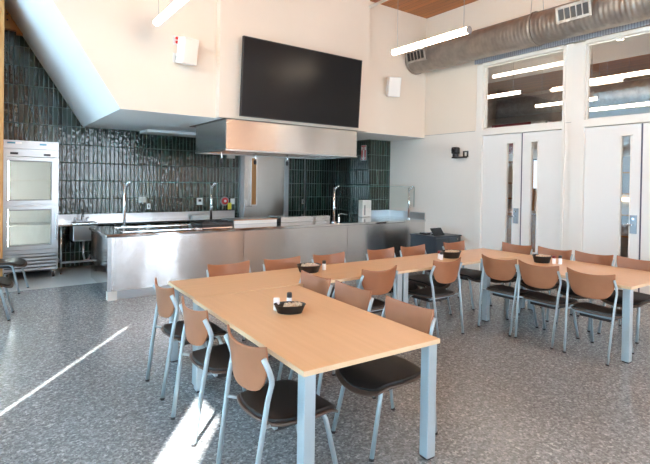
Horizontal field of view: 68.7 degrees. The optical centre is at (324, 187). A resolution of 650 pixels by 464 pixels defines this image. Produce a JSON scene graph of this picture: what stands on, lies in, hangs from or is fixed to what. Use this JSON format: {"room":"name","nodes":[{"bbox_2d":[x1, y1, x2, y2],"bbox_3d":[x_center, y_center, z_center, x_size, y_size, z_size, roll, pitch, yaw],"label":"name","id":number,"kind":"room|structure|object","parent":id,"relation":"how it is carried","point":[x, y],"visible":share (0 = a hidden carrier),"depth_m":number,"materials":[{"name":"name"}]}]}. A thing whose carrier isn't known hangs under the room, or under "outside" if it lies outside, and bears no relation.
{"room":"cafeteria","nodes":[
{"label":"cafeteria","id":0,"kind":"room"},
{"bbox_2d":[5,0,119,126],"bbox_3d":[-4.390,-2.411,7.368,1.640,2.564,3.025,0,1,-36],"label":"ceiling","id":1,"kind":"structure","parent":0,"point":[43,27],"depth_m":7.37,"materials":[{"name":"white paint"}]},
{"bbox_2d":[53,0,426,137],"bbox_3d":[-1.883,-2.395,9.174,7.808,2.560,3.030,0,1,-36],"label":"wall","id":2,"kind":"structure","parent":0,"point":[133,56],"depth_m":7.11,"materials":[{"name":"white paint"}]},
{"bbox_2d":[0,0,4,275],"bbox_3d":[-5.485,-1.099,7.734,0.378,5.230,1.500,0,1,-36],"label":"trim","id":3,"kind":"structure","parent":2,"relation":"attached to","point":[2,2],"depth_m":7.22,"materials":[{"name":"brown wood"}]},
{"bbox_2d":[4,8,22,35],"bbox_3d":[-5.463,-3.211,8.368,0.368,1.020,0.120,0,1,-36],"label":"trim","id":4,"kind":"structure","parent":2,"relation":"attached to","point":[10,25],"depth_m":8.29,"materials":[{"name":"brown wood"}]},
{"bbox_2d":[140,129,195,137],"bbox_3d":[-2.243,-1.106,10.472,3.400,0.051,0.550,0,1,-36],"label":"ceiling light","id":5,"kind":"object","parent":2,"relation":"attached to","point":[147,131],"depth_m":9.62,"materials":[{"name":"white"}]},
{"bbox_2d":[4,30,338,267],"bbox_3d":[-2.718,-1.189,10.559,7.530,5.430,0.150,0,1,-36],"label":"wall tile","id":6,"kind":"structure","parent":2,"relation":"attached to","point":[95,164],"depth_m":9.45,"materials":[{"name":"tile"}]},
{"bbox_2d":[176,36,198,65],"bbox_3d":[-2.045,-2.003,7.017,0.297,0.400,0.250,1,1,42],"label":"wall speaker","id":7,"kind":"object","parent":2,"relation":"attached to","point":[187,48],"visible":1,"depth_m":6.92,"materials":[{"name":"white plastic"}]},
{"bbox_2d":[183,38,198,64],"bbox_3d":[-1.959,-1.984,6.940,0.066,0.345,0.220,1,1,42],"label":"speaker grille","id":8,"kind":"object","parent":7,"relation":"attached to","point":[190,45],"depth_m":6.93,"materials":[{"name":"white"}]},
{"bbox_2d":[386,77,400,96],"bbox_3d":[1.362,-1.999,9.460,0.250,0.405,0.298,1,1,-8],"label":"wall speaker","id":9,"kind":"object","parent":2,"relation":"attached to","point":[393,88],"visible":1,"depth_m":9.36,"materials":[{"name":"white plastic"}]},
{"bbox_2d":[84,109,419,140],"bbox_3d":[-1.241,-1.109,9.668,6.174,0.004,3.025,0,1,-36],"label":"ceiling","id":10,"kind":"structure","parent":0,"point":[121,119],"depth_m":8.25,"materials":[{"name":"white paint"}]},
{"bbox_2d":[189,118,356,159],"bbox_3d":[-0.927,-0.838,8.829,2.695,0.504,1.565,0,1,-36],"label":"exhaust hood","id":11,"kind":"object","parent":10,"relation":"attached to","point":[237,137],"visible":1,"depth_m":8.12,"materials":[{"name":"metal"}]},
{"bbox_2d":[239,156,288,216],"bbox_3d":[-1.436,0.287,11.357,1.300,2.500,0.110,0,1,-36],"label":"door","id":12,"kind":"structure","parent":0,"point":[263,186],"depth_m":11.35,"materials":[{"name":"metal"}]},
{"bbox_2d":[215,0,369,131],"bbox_3d":[-0.432,-2.363,8.273,3.030,2.560,0.150,0,1,-36],"label":"wall","id":13,"kind":"structure","parent":0,"point":[336,27],"depth_m":8.06,"materials":[{"name":"white paint"}]},
{"bbox_2d":[239,36,361,127],"bbox_3d":[-0.340,-1.733,8.139,2.400,1.241,0.157,0,1,-36],"label":"wall screen","id":14,"kind":"object","parent":13,"relation":"attached to","point":[279,81],"visible":1,"depth_m":8.01,"materials":[{"name":"black"}]},
{"bbox_2d":[0,265,649,463],"bbox_3d":[0.855,1.719,3.738,9.980,0.123,15.600,0,1,-36],"label":"floor","id":15,"kind":"structure","parent":0,"point":[74,389],"depth_m":3.77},
{"bbox_2d":[0,276,13,320],"bbox_3d":[-4.050,1.135,5.628,0.604,0.862,0.494,1,1,-28],"label":"chair","id":16,"kind":"object","parent":15,"relation":"on","point":[5,282],"visible":1,"depth_m":5.67,"materials":[{"name":"silver metal"}]},
{"bbox_2d":[0,258,28,293],"bbox_3d":[-4.748,1.108,6.991,0.604,0.862,0.494,1,1,-16],"label":"chair","id":17,"kind":"object","parent":15,"relation":"on","point":[6,262],"visible":1,"depth_m":6.96,"materials":[{"name":"silver metal"}]},
{"bbox_2d":[0,258,25,265],"bbox_3d":[-4.706,1.114,7.003,0.480,0.080,0.460,1,1,-16],"label":"seat cushion","id":18,"kind":"object","parent":17,"relation":"on","point":[6,261],"depth_m":7.01,"materials":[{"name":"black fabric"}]},
{"bbox_2d":[3,140,58,276],"bbox_3d":[-5.069,0.373,8.154,0.780,2.289,0.860,0,1,-36],"label":"refrigerator","id":19,"kind":"object","parent":15,"relation":"on","point":[30,168],"visible":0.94,"depth_m":8.02,"materials":[{"name":"silver metal"}]},
{"bbox_2d":[8,222,50,226],"bbox_3d":[-5.085,0.633,8.173,0.680,0.010,0.660,0,1,-36],"label":"wire shelf","id":20,"kind":"object","parent":19,"relation":"attached to","point":[10,224],"depth_m":8.11,"materials":[{"name":"white"}]},
{"bbox_2d":[58,210,240,273],"bbox_3d":[-3.368,1.028,9.601,3.640,1.000,0.715,0,1,-36],"label":"counter","id":21,"kind":"object","parent":15,"relation":"on","point":[78,230],"depth_m":9.19,"materials":[{"name":"silver metal"}]},
{"bbox_2d":[69,225,97,241],"bbox_3d":[-4.439,0.821,8.729,0.400,0.280,0.440,0,1,-36],"label":"sink","id":22,"kind":"object","parent":21,"relation":"in","point":[76,233],"depth_m":8.53,"materials":[{"name":"silver metal"}]},
{"bbox_2d":[58,210,234,221],"bbox_3d":[-3.563,0.584,9.876,3.640,0.125,0.025,0,1,-36],"label":"backsplash","id":23,"kind":"structure","parent":21,"relation":"on","point":[111,216],"depth_m":9.73,"materials":[{"name":"silver metal"}]},
{"bbox_2d":[58,216,240,226],"bbox_3d":[-3.361,0.670,9.595,3.640,0.035,0.710,0,1,-36],"label":"countertop","id":24,"kind":"structure","parent":21,"relation":"on","point":[187,219],"depth_m":9.25,"materials":[{"name":"silver metal"}]},
{"bbox_2d":[145,277,231,400],"bbox_3d":[-1.130,1.198,3.972,0.604,0.862,0.494,0,1,-36],"label":"chair","id":25,"kind":"object","parent":15,"relation":"on","point":[166,304],"visible":0.71,"depth_m":3.78,"materials":[{"name":"brown"}]},
{"bbox_2d":[164,320,226,338],"bbox_3d":[-1.095,1.204,3.998,0.480,0.080,0.460,0,1,-36],"label":"seat cushion","id":26,"kind":"object","parent":25,"relation":"on","point":[217,331],"depth_m":3.93,"materials":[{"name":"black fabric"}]},
{"bbox_2d":[170,296,269,446],"bbox_3d":[-0.716,1.212,3.346,0.604,0.862,0.494,0,1,-36],"label":"chair","id":27,"kind":"object","parent":15,"relation":"on","point":[213,360],"visible":0.61,"depth_m":3.16,"materials":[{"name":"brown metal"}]},
{"bbox_2d":[192,343,229,370],"bbox_3d":[-0.680,1.217,3.372,0.480,0.080,0.460,0,1,-36],"label":"seat cushion","id":28,"kind":"object","parent":27,"relation":"on","point":[220,354],"depth_m":3.31,"materials":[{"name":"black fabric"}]},
{"bbox_2d":[205,260,270,357],"bbox_3d":[-0.854,1.195,4.660,0.494,0.862,0.604,0,1,-36],"label":"chair","id":29,"kind":"object","parent":15,"relation":"on","point":[242,267],"visible":0.09,"depth_m":4.86,"materials":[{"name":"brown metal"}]},
{"bbox_2d":[89,210,425,300],"bbox_3d":[-0.788,1.046,8.857,6.355,1.060,1.270,0,1,-36],"label":"kitchen island","id":30,"kind":"object","parent":15,"relation":"on","point":[126,262],"visible":0.84,"depth_m":7.54,"materials":[{"name":"metal"}]},
{"bbox_2d":[89,216,425,237],"bbox_3d":[-0.783,0.678,8.853,6.355,0.045,1.270,0,1,-36],"label":"island countertop","id":31,"kind":"structure","parent":30,"relation":"on","point":[105,231],"depth_m":7.89,"materials":[{"name":"silver metal"}]},
{"bbox_2d":[121,181,217,226],"bbox_3d":[-2.618,0.266,8.120,1.625,0.740,0.118,0,1,-36],"label":"guard","id":32,"kind":"object","parent":31,"relation":"on","point":[128,182],"visible":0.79,"depth_m":7.68,"materials":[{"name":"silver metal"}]},
{"bbox_2d":[191,219,232,225],"bbox_3d":[-1.988,0.609,8.315,0.550,0.070,0.550,0,1,-36],"label":"cooktop","id":33,"kind":"object","parent":31,"relation":"in","point":[212,222],"visible":1,"depth_m":8.15,"materials":[{"name":"black metal"}]},
{"bbox_2d":[221,217,277,224],"bbox_3d":[-1.390,0.605,8.743,0.880,0.085,0.555,0,1,-36],"label":"griddle","id":34,"kind":"object","parent":31,"relation":"on","point":[243,220],"visible":0.95,"depth_m":8.57,"materials":[{"name":"silver metal"}]},
{"bbox_2d":[268,214,329,222],"bbox_3d":[-0.505,0.603,9.354,1.130,0.102,0.500,0,1,-36],"label":"griddle","id":35,"kind":"object","parent":31,"relation":"on","point":[301,217],"visible":0.88,"depth_m":9.17,"materials":[{"name":"white"}]},
{"bbox_2d":[358,200,370,216],"bbox_3d":[0.895,0.471,10.653,0.260,0.370,0.146,0,1,-36],"label":"dispenser","id":36,"kind":"object","parent":31,"relation":"on","point":[364,205],"visible":1,"depth_m":10.59,"materials":[{"name":"white plastic"}]},
{"bbox_2d":[331,185,413,221],"bbox_3d":[1.022,0.316,9.709,2.180,0.715,0.118,0,1,-36],"label":"guard","id":37,"kind":"object","parent":31,"relation":"on","point":[337,186],"visible":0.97,"depth_m":9.80,"materials":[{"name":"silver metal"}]},
{"bbox_2d":[216,324,337,463],"bbox_3d":[-0.256,1.227,2.692,0.604,0.862,0.494,0,1,-36],"label":"chair","id":38,"kind":"object","parent":15,"relation":"on","point":[274,404],"visible":0.88,"depth_m":2.57,"materials":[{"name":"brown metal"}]},
{"bbox_2d":[240,379,334,422],"bbox_3d":[-0.221,1.232,2.717,0.480,0.080,0.460,0,1,-36],"label":"seat cushion","id":39,"kind":"object","parent":38,"relation":"on","point":[284,400],"depth_m":2.65,"materials":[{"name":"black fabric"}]},
{"bbox_2d":[263,256,300,270],"bbox_3d":[-0.343,1.198,5.028,0.494,0.862,0.604,0,1,-36],"label":"chair","id":40,"kind":"object","parent":15,"relation":"on","point":[287,263],"visible":0.1,"depth_m":5.23,"materials":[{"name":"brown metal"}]},
{"bbox_2d":[168,261,403,385],"bbox_3d":[-0.309,1.260,4.793,2.320,0.740,0.730,0,1,-35],"label":"conference table","id":41,"kind":"object","parent":15,"relation":"on","point":[236,283],"visible":0.5,"depth_m":4.54,"materials":[{"name":"brown wood"}]},
{"bbox_2d":[297,263,320,272],"bbox_3d":[-0.170,0.852,5.014,0.270,0.075,0.240,0,1,-36],"label":"serving bowl","id":42,"kind":"object","parent":41,"relation":"on","point":[314,269],"visible":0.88,"depth_m":4.93,"materials":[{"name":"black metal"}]},
{"bbox_2d":[277,270,335,380],"bbox_3d":[-0.268,1.210,4.149,0.604,0.862,0.494,0,1,-36],"label":"chair","id":43,"kind":"object","parent":15,"relation":"on","point":[312,282],"visible":0.26,"depth_m":4.28,"materials":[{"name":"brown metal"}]},
{"bbox_2d":[193,285,439,463],"bbox_3d":[-0.184,1.278,3.368,0.975,0.740,1.730,0,1,-34],"label":"conference table","id":44,"kind":"object","parent":15,"relation":"on","point":[329,334],"visible":0.92,"depth_m":2.92,"materials":[{"name":"brown wood"}]},
{"bbox_2d":[274,301,305,314],"bbox_3d":[-0.255,0.876,3.449,0.236,0.060,0.170,1,1,-6],"label":"wire basket","id":45,"kind":"object","parent":44,"relation":"on","point":[280,309],"visible":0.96,"depth_m":3.39,"materials":[{"name":"grey"}]},
{"bbox_2d":[311,251,345,298],"bbox_3d":[0.168,1.202,5.397,0.494,0.862,0.604,0,1,-36],"label":"chair","id":46,"kind":"object","parent":15,"relation":"on","point":[336,258],"visible":0.13,"depth_m":5.62,"materials":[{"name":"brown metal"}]},
{"bbox_2d":[288,280,375,418],"bbox_3d":[0.042,1.219,3.720,0.604,0.862,0.494,0,1,-36],"label":"chair","id":47,"kind":"object","parent":15,"relation":"on","point":[362,299],"visible":0.23,"depth_m":3.85,"materials":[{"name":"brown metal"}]},
{"bbox_2d":[358,265,397,313],"bbox_3d":[0.406,1.212,4.862,0.494,0.862,0.603,0,1,-36],"label":"chair","id":48,"kind":"object","parent":15,"relation":"on","point":[379,282],"visible":0.41,"depth_m":4.65,"materials":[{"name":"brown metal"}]},
{"bbox_2d":[371,298,384,308],"bbox_3d":[0.380,1.216,4.898,0.460,0.080,0.480,0,1,-36],"label":"seat cushion","id":49,"kind":"object","parent":48,"relation":"on","point":[377,304],"depth_m":4.84,"materials":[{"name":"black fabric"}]},
{"bbox_2d":[331,295,437,461],"bbox_3d":[0.402,1.231,3.203,0.604,0.862,0.494,0,1,-36],"label":"chair","id":50,"kind":"object","parent":15,"relation":"on","point":[372,378],"visible":0.74,"depth_m":3.16,"materials":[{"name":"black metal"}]},
{"bbox_2d":[339,355,420,390],"bbox_3d":[0.366,1.236,3.177,0.480,0.080,0.460,0,1,-36],"label":"seat cushion","id":51,"kind":"object","parent":50,"relation":"on","point":[387,373],"depth_m":3.10,"materials":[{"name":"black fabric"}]},
{"bbox_2d":[366,247,418,305],"bbox_3d":[0.833,1.206,5.876,0.494,0.862,0.604,0,1,-36],"label":"chair","id":52,"kind":"object","parent":15,"relation":"on","point":[389,252],"visible":0.34,"depth_m":6.03,"materials":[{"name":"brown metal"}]},
{"bbox_2d":[391,281,417,290],"bbox_3d":[0.859,1.212,5.841,0.460,0.080,0.480,0,1,-36],"label":"seat cushion","id":53,"kind":"object","parent":52,"relation":"on","point":[411,286],"depth_m":5.77,"materials":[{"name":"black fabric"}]},
{"bbox_2d":[399,244,451,315],"bbox_3d":[1.304,1.210,6.216,0.494,0.862,0.604,0,1,-36],"label":"chair","id":54,"kind":"object","parent":15,"relation":"on","point":[422,280],"visible":0.58,"depth_m":6.25,"materials":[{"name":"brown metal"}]},
{"bbox_2d":[408,274,447,286],"bbox_3d":[1.329,1.216,6.180,0.460,0.080,0.480,0,1,-36],"label":"seat cushion","id":55,"kind":"object","parent":54,"relation":"on","point":[422,280],"depth_m":6.08,"materials":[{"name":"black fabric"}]},
{"bbox_2d":[408,257,463,337],"bbox_3d":[1.225,1.217,5.453,0.494,0.862,0.603,0,1,-36],"label":"chair","id":56,"kind":"object","parent":15,"relation":"on","point":[443,272],"visible":0.92,"depth_m":5.28,"materials":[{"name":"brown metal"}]},
{"bbox_2d":[408,286,453,296],"bbox_3d":[1.199,1.222,5.488,0.460,0.080,0.480,0,1,-36],"label":"seat cushion","id":57,"kind":"object","parent":56,"relation":"on","point":[424,292],"depth_m":5.41,"materials":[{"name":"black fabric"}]},
{"bbox_2d":[410,232,461,271],"bbox_3d":[2.180,1.270,9.384,0.750,0.690,0.675,0,1,-36],"label":"base cabinet","id":58,"kind":"object","parent":15,"relation":"on","point":[433,244],"visible":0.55,"depth_m":9.11,"materials":[{"name":"grey laminate"}]},
{"bbox_2d":[364,248,526,308],"bbox_3d":[1.601,1.274,6.119,2.320,0.740,0.720,0,1,-35],"label":"conference table","id":59,"kind":"object","parent":15,"relation":"on","point":[415,263],"visible":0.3,"depth_m":5.89,"materials":[{"name":"brown wood"}]},
{"bbox_2d":[440,240,491,309],"bbox_3d":[1.993,1.215,6.713,0.494,0.862,0.604,0,1,-36],"label":"chair","id":60,"kind":"object","parent":15,"relation":"on","point":[470,275],"visible":0.49,"depth_m":6.68,"materials":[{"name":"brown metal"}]},
{"bbox_2d":[459,268,481,279],"bbox_3d":[2.019,1.221,6.678,0.460,0.080,0.480,0,1,-36],"label":"seat cushion","id":61,"kind":"object","parent":60,"relation":"on","point":[465,274],"depth_m":6.57,"materials":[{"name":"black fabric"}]},
{"bbox_2d":[481,241,532,311],"bbox_3d":[2.541,1.224,6.631,0.604,0.862,0.494,0,1,-36],"label":"chair","id":62,"kind":"object","parent":15,"relation":"on","point":[507,247],"visible":0.26,"depth_m":6.69,"materials":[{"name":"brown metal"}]},
{"bbox_2d":[477,254,537,336],"bbox_3d":[2.178,1.230,5.624,0.604,0.862,0.494,0,1,-36],"label":"chair","id":63,"kind":"object","parent":15,"relation":"on","point":[503,270],"visible":0.88,"depth_m":5.51,"materials":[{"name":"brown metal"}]},
{"bbox_2d":[487,284,534,294],"bbox_3d":[2.214,1.235,5.650,0.480,0.080,0.460,0,1,-36],"label":"seat cushion","id":64,"kind":"object","parent":63,"relation":"on","point":[499,289],"depth_m":5.60,"materials":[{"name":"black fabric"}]},
{"bbox_2d":[518,246,572,321],"bbox_3d":[2.873,1.234,6.205,0.604,0.862,0.494,0,1,-36],"label":"chair","id":65,"kind":"object","parent":15,"relation":"on","point":[566,254],"visible":0.29,"depth_m":6.20,"materials":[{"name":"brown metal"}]},
{"bbox_2d":[521,279,565,287],"bbox_3d":[2.837,1.239,6.180,0.480,0.080,0.460,0,1,-36],"label":"seat cushion","id":66,"kind":"object","parent":65,"relation":"on","point":[523,284],"depth_m":6.11,"materials":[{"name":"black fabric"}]},
{"bbox_2d":[514,260,579,349],"bbox_3d":[2.459,1.239,5.235,0.604,0.862,0.494,0,1,-36],"label":"chair","id":67,"kind":"object","parent":15,"relation":"on","point":[543,277],"visible":0.98,"depth_m":5.11,"materials":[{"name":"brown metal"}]},
{"bbox_2d":[524,292,576,303],"bbox_3d":[2.494,1.244,5.261,0.480,0.080,0.460,0,1,-36],"label":"seat cushion","id":68,"kind":"object","parent":67,"relation":"on","point":[534,297],"depth_m":5.21,"materials":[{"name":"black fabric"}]},
{"bbox_2d":[482,255,649,363],"bbox_3d":[2.853,1.300,5.502,1.080,0.740,1.690,0,1,-35],"label":"conference table","id":69,"kind":"object","parent":15,"relation":"on","point":[628,280],"visible":0.66,"depth_m":5.17,"materials":[{"name":"brown wood"}]},
{"bbox_2d":[556,250,613,331],"bbox_3d":[3.175,1.243,5.819,0.604,0.862,0.494,0,1,-36],"label":"chair","id":70,"kind":"object","parent":15,"relation":"on","point":[608,260],"visible":0.3,"depth_m":5.86,"materials":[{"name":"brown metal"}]},
{"bbox_2d":[558,283,578,295],"bbox_3d":[3.140,1.248,5.794,0.480,0.080,0.460,0,1,-36],"label":"seat cushion","id":71,"kind":"object","parent":70,"relation":"on","point":[564,286],"depth_m":5.76,"materials":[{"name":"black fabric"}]},
{"bbox_2d":[562,267,633,366],"bbox_3d":[2.775,1.249,4.797,0.604,0.862,0.494,0,1,-36],"label":"chair","id":72,"kind":"object","parent":15,"relation":"on","point":[590,286],"visible":0.94,"depth_m":4.67,"materials":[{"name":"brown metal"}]},
{"bbox_2d":[573,302,621,316],"bbox_3d":[2.810,1.254,4.823,0.480,0.080,0.460,0,1,-36],"label":"seat cushion","id":73,"kind":"object","parent":72,"relation":"on","point":[587,309],"depth_m":4.78,"materials":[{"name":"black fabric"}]},
{"bbox_2d":[597,255,649,343],"bbox_3d":[3.478,1.252,5.434,0.604,0.862,0.494,0,1,-36],"label":"chair","id":74,"kind":"object","parent":15,"relation":"on","point":[639,299],"visible":0.55,"depth_m":5.43,"materials":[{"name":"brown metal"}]},
{"bbox_2d":[605,289,649,304],"bbox_3d":[3.442,1.257,5.408,0.480,0.080,0.460,0,1,-36],"label":"seat cushion","id":75,"kind":"object","parent":74,"relation":"on","point":[639,298],"depth_m":5.33,"materials":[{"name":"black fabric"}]},
{"bbox_2d":[338,158,389,216],"bbox_3d":[0.928,0.232,11.914,0.015,2.670,1.970,0,1,-36],"label":"tiled wall","id":76,"kind":"structure","parent":0,"point":[343,163],"depth_m":12.48,"materials":[{"name":"tile"}]},
{"bbox_2d":[349,139,389,216],"bbox_3d":[1.042,0.244,11.207,0.624,2.665,0.690,0,1,-36],"label":"pier","id":77,"kind":"object","parent":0,"point":[366,175],"visible":0.57,"depth_m":10.96,"materials":[{"name":"tile"}]},
{"bbox_2d":[370,0,477,18],"bbox_3d":[0.938,-3.644,3.676,9.980,0.150,15.600,0,1,-36],"label":"ceiling","id":78,"kind":"structure","parent":0,"point":[426,9],"depth_m":9.47,"materials":[{"name":"brown wood"}]},
{"bbox_2d":[153,0,187,25],"bbox_3d":[-1.770,-2.894,5.713,0.100,1.480,1.682,0,1,-36],"label":"tube light","id":79,"kind":"object","parent":78,"relation":"hanging from","point":[176,4],"visible":1,"depth_m":5.93,"materials":[{"name":"white"}]},
{"bbox_2d":[153,3,178,25],"bbox_3d":[-2.025,-2.211,6.060,0.090,0.090,0.821,0,1,-36],"label":"diffuser","id":80,"kind":"object","parent":79,"relation":"attached to","point":[172,8],"depth_m":6.02,"materials":[{"name":"white"}]},
{"bbox_2d":[391,0,471,55],"bbox_3d":[1.552,-2.859,7.091,0.100,1.480,1.492,0,1,-36],"label":"tube light","id":81,"kind":"object","parent":78,"relation":"hanging from","point":[467,30],"visible":1,"depth_m":7.00,"materials":[{"name":"white"}]},
{"bbox_2d":[392,42,420,54],"bbox_3d":[1.289,-2.177,7.449,0.090,0.090,0.606,0,1,-36],"label":"diffuser","id":82,"kind":"object","parent":81,"relation":"attached to","point":[417,45],"depth_m":7.41,"materials":[{"name":"white"}]},
{"bbox_2d":[420,27,467,46],"bbox_3d":[1.718,-2.163,6.853,0.090,0.090,0.846,0,1,-36],"label":"diffuser","id":83,"kind":"object","parent":81,"relation":"attached to","point":[463,31],"depth_m":6.80,"materials":[{"name":"white"}]},
{"bbox_2d":[405,0,649,74],"bbox_3d":[5.380,-2.889,5.151,0.556,1.258,11.970,0,1,-36],"label":"spiral duct","id":84,"kind":"object","parent":78,"relation":"hanging from","point":[537,28],"visible":0.77,"depth_m":7.73,"materials":[{"name":"grey metal"}]},
{"bbox_2d":[405,47,427,63],"bbox_3d":[1.856,-2.646,9.565,0.178,0.242,0.520,0,1,-36],"label":"register","id":85,"kind":"object","parent":84,"relation":"attached to","point":[419,54],"visible":1,"depth_m":9.51,"materials":[{"name":"white metal"}]},
{"bbox_2d":[555,0,592,23],"bbox_3d":[3.692,-2.589,7.018,0.178,0.242,0.520,0,1,-36],"label":"register","id":86,"kind":"object","parent":84,"relation":"attached to","point":[583,8],"visible":1,"depth_m":6.98,"materials":[{"name":"white metal"}]},
{"bbox_2d":[487,120,547,210],"bbox_3d":[4.046,-0.122,15.060,0.120,3.400,6.100,0,1,-36],"label":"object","id":87,"kind":"structure","parent":0,"point":[510,168],"depth_m":13.32,"materials":[{"name":"white"}]},
{"bbox_2d":[492,122,530,153],"bbox_3d":[5.202,-1.360,13.337,0.035,0.850,1.200,0,1,-36],"label":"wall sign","id":88,"kind":"object","parent":87,"relation":"attached to","point":[523,123],"visible":0.02,"depth_m":13.29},
{"bbox_2d":[389,0,649,280],"bbox_3d":[3.166,-0.980,8.950,0.146,5.230,9.650,0,1,-36],"label":"wall","id":89,"kind":"structure","parent":0,"point":[443,190],"depth_m":9.63,"materials":[{"name":"white paint"}]},
{"bbox_2d":[481,133,521,271],"bbox_3d":[3.220,0.328,8.751,0.142,2.600,0.791,0,1,-36],"label":"door","id":90,"kind":"structure","parent":89,"relation":"in","point":[495,147],"depth_m":8.78,"materials":[{"name":"white"}]},
{"bbox_2d":[474,45,566,279],"bbox_3d":[3.466,-0.350,8.515,0.160,3.990,1.710,0,1,-36],"label":"door frame","id":91,"kind":"structure","parent":89,"relation":"attached to","point":[480,131],"depth_m":8.86,"materials":[{"name":"white"}]},
{"bbox_2d":[484,50,562,128],"bbox_3d":[3.517,-1.687,8.466,0.040,1.195,1.540,0,1,-36],"label":"window","id":92,"kind":"structure","parent":89,"relation":"in","point":[485,107],"depth_m":8.86,"materials":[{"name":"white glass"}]},
{"bbox_2d":[521,130,561,278],"bbox_3d":[3.707,0.343,8.145,0.061,2.600,0.711,0,1,-36],"label":"door","id":93,"kind":"structure","parent":89,"relation":"in","point":[548,187],"depth_m":8.09,"materials":[{"name":"white"}]},
{"bbox_2d":[475,19,649,64],"bbox_3d":[4.219,-2.491,7.363,0.030,0.320,4.500,0,1,-36],"label":"trim","id":94,"kind":"structure","parent":89,"relation":"attached to","point":[643,23],"depth_m":7.70,"materials":[{"name":"metal"}]},
{"bbox_2d":[568,26,649,291],"bbox_3d":[4.607,-0.315,6.933,0.160,3.990,1.970,0,1,-36],"label":"door frame","id":95,"kind":"structure","parent":89,"relation":"attached to","point":[579,123],"depth_m":7.55,"materials":[{"name":"white wood"}]},
{"bbox_2d":[583,123,641,291],"bbox_3d":[4.326,0.363,7.217,0.142,2.600,0.787,0,1,-36],"label":"door","id":96,"kind":"structure","parent":89,"relation":"in","point":[604,144],"depth_m":7.24,"materials":[{"name":"white"}]},
{"bbox_2d":[586,31,649,119],"bbox_3d":[4.647,-1.651,6.899,0.040,1.195,1.616,0,1,-36],"label":"window","id":97,"kind":"structure","parent":89,"relation":"in","point":[648,32],"depth_m":7.53,"materials":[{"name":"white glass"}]},
{"bbox_2d":[640,123,649,303],"bbox_3d":[4.835,0.378,6.580,0.061,2.600,0.791,0,1,-36],"label":"door","id":98,"kind":"structure","parent":89,"relation":"in","point":[645,209],"depth_m":6.84,"materials":[{"name":"white"}]},
{"bbox_2d":[487,74,649,155],"bbox_3d":[6.159,-1.002,11.755,8.270,5.300,14.100,0,1,-36],"label":"wall","id":99,"kind":"structure","parent":0,"point":[554,116],"depth_m":15.30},
{"bbox_2d":[487,78,649,119],"bbox_3d":[6.775,-2.297,12.169,0.540,0.540,13.700,0,1,-36],"label":"air duct","id":100,"kind":"object","parent":99,"relation":"attached to","point":[635,91],"visible":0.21,"depth_m":12.51,"materials":[{"name":"silver metal"}]},
{"bbox_2d":[488,33,649,82],"bbox_3d":[4.109,-3.091,10.291,2.930,0.750,14.000,0,1,-36],"label":"ceiling","id":101,"kind":"structure","parent":0,"point":[637,45],"depth_m":9.82,"materials":[{"name":"white paint"}]},
{"bbox_2d":[488,63,521,98],"bbox_3d":[3.329,-2.281,9.938,0.074,0.887,1.710,0,1,-36],"label":"tube light","id":102,"kind":"object","parent":101,"relation":"hanging from","point":[519,91],"visible":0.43,"depth_m":9.47,"materials":[{"name":"white"}]},
{"bbox_2d":[488,90,519,98],"bbox_3d":[3.323,-1.874,9.943,0.070,0.070,1.690,0,1,-36],"label":"diffuser","id":103,"kind":"object","parent":102,"relation":"attached to","point":[514,92],"depth_m":9.52,"materials":[{"name":"white"}]},
{"bbox_2d":[492,61,562,77],"bbox_3d":[4.001,-2.477,9.179,0.074,0.457,1.720,0,1,-36],"label":"tube light","id":104,"kind":"object","parent":101,"relation":"hanging from","point":[561,62],"visible":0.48,"depth_m":9.20,"materials":[{"name":"white"}]},
{"bbox_2d":[535,65,598,107],"bbox_3d":[5.245,-2.256,10.358,0.074,0.887,1.370,0,1,-36],"label":"tube light","id":105,"kind":"object","parent":101,"relation":"hanging from","point":[592,98],"visible":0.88,"depth_m":10.50,"materials":[{"name":"white"}]},
{"bbox_2d":[535,97,596,107],"bbox_3d":[5.239,-1.850,10.363,0.070,0.070,1.350,0,1,-36],"label":"diffuser","id":106,"kind":"object","parent":105,"relation":"attached to","point":[593,98],"depth_m":10.57,"materials":[{"name":"white"}]},
{"bbox_2d":[590,46,649,82],"bbox_3d":[5.115,-2.225,7.460,0.074,0.887,2.220,0,1,-36],"label":"tube light","id":107,"kind":"object","parent":101,"relation":"hanging from","point":[644,72],"visible":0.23,"depth_m":7.81,"materials":[{"name":"white"}]},
{"bbox_2d":[590,70,649,82],"bbox_3d":[5.109,-1.818,7.465,0.070,0.070,2.200,0,1,-36],"label":"diffuser","id":108,"kind":"object","parent":107,"relation":"attached to","point":[644,72],"depth_m":7.79,"materials":[{"name":"white"}]},
{"bbox_2d":[488,54,649,98],"bbox_3d":[7.411,-3.393,12.665,5.200,0.100,14.000,0,1,-36],"label":"ceiling","id":109,"kind":"structure","parent":0,"point":[550,80],"depth_m":14.49,"materials":[{"name":"brown wood"}]},
{"bbox_2d":[589,67,649,110],"bbox_3d":[6.801,-2.548,10.426,0.074,1.557,1.870,0,1,-36],"label":"tube light","id":110,"kind":"object","parent":109,"relation":"hanging from","point":[643,103],"visible":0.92,"depth_m":10.67,"materials":[{"name":"white"}]},
{"bbox_2d":[590,102,649,110],"bbox_3d":[6.790,-1.807,10.434,0.070,0.070,1.850,0,1,-36],"label":"diffuser","id":111,"kind":"object","parent":110,"relation":"attached to","point":[644,103],"depth_m":10.63,"materials":[{"name":"white"}]},
{"bbox_3d":[6.149,1.707,11.870,8.120,0.120,14.000,0,1,-36],"label":"floor","id":112,"kind":"structure","parent":0,"visible":0},
{"bbox_2d":[507,209,535,251],"bbox_3d":[5.080,1.114,11.580,0.660,1.040,2.660,0,1,-36],"label":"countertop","id":113,"kind":"structure","parent":112,"relation":"on","point":[509,219],"depth_m":11.30,"materials":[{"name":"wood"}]},
{"bbox_2d":[621,156,629,257],"bbox_3d":[7.394,0.474,11.199,0.700,2.400,1.200,0,1,-36],"label":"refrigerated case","id":114,"kind":"object","parent":112,"relation":"on","point":[626,159],"visible":0.02,"depth_m":11.20,"materials":[{"name":"metal"}]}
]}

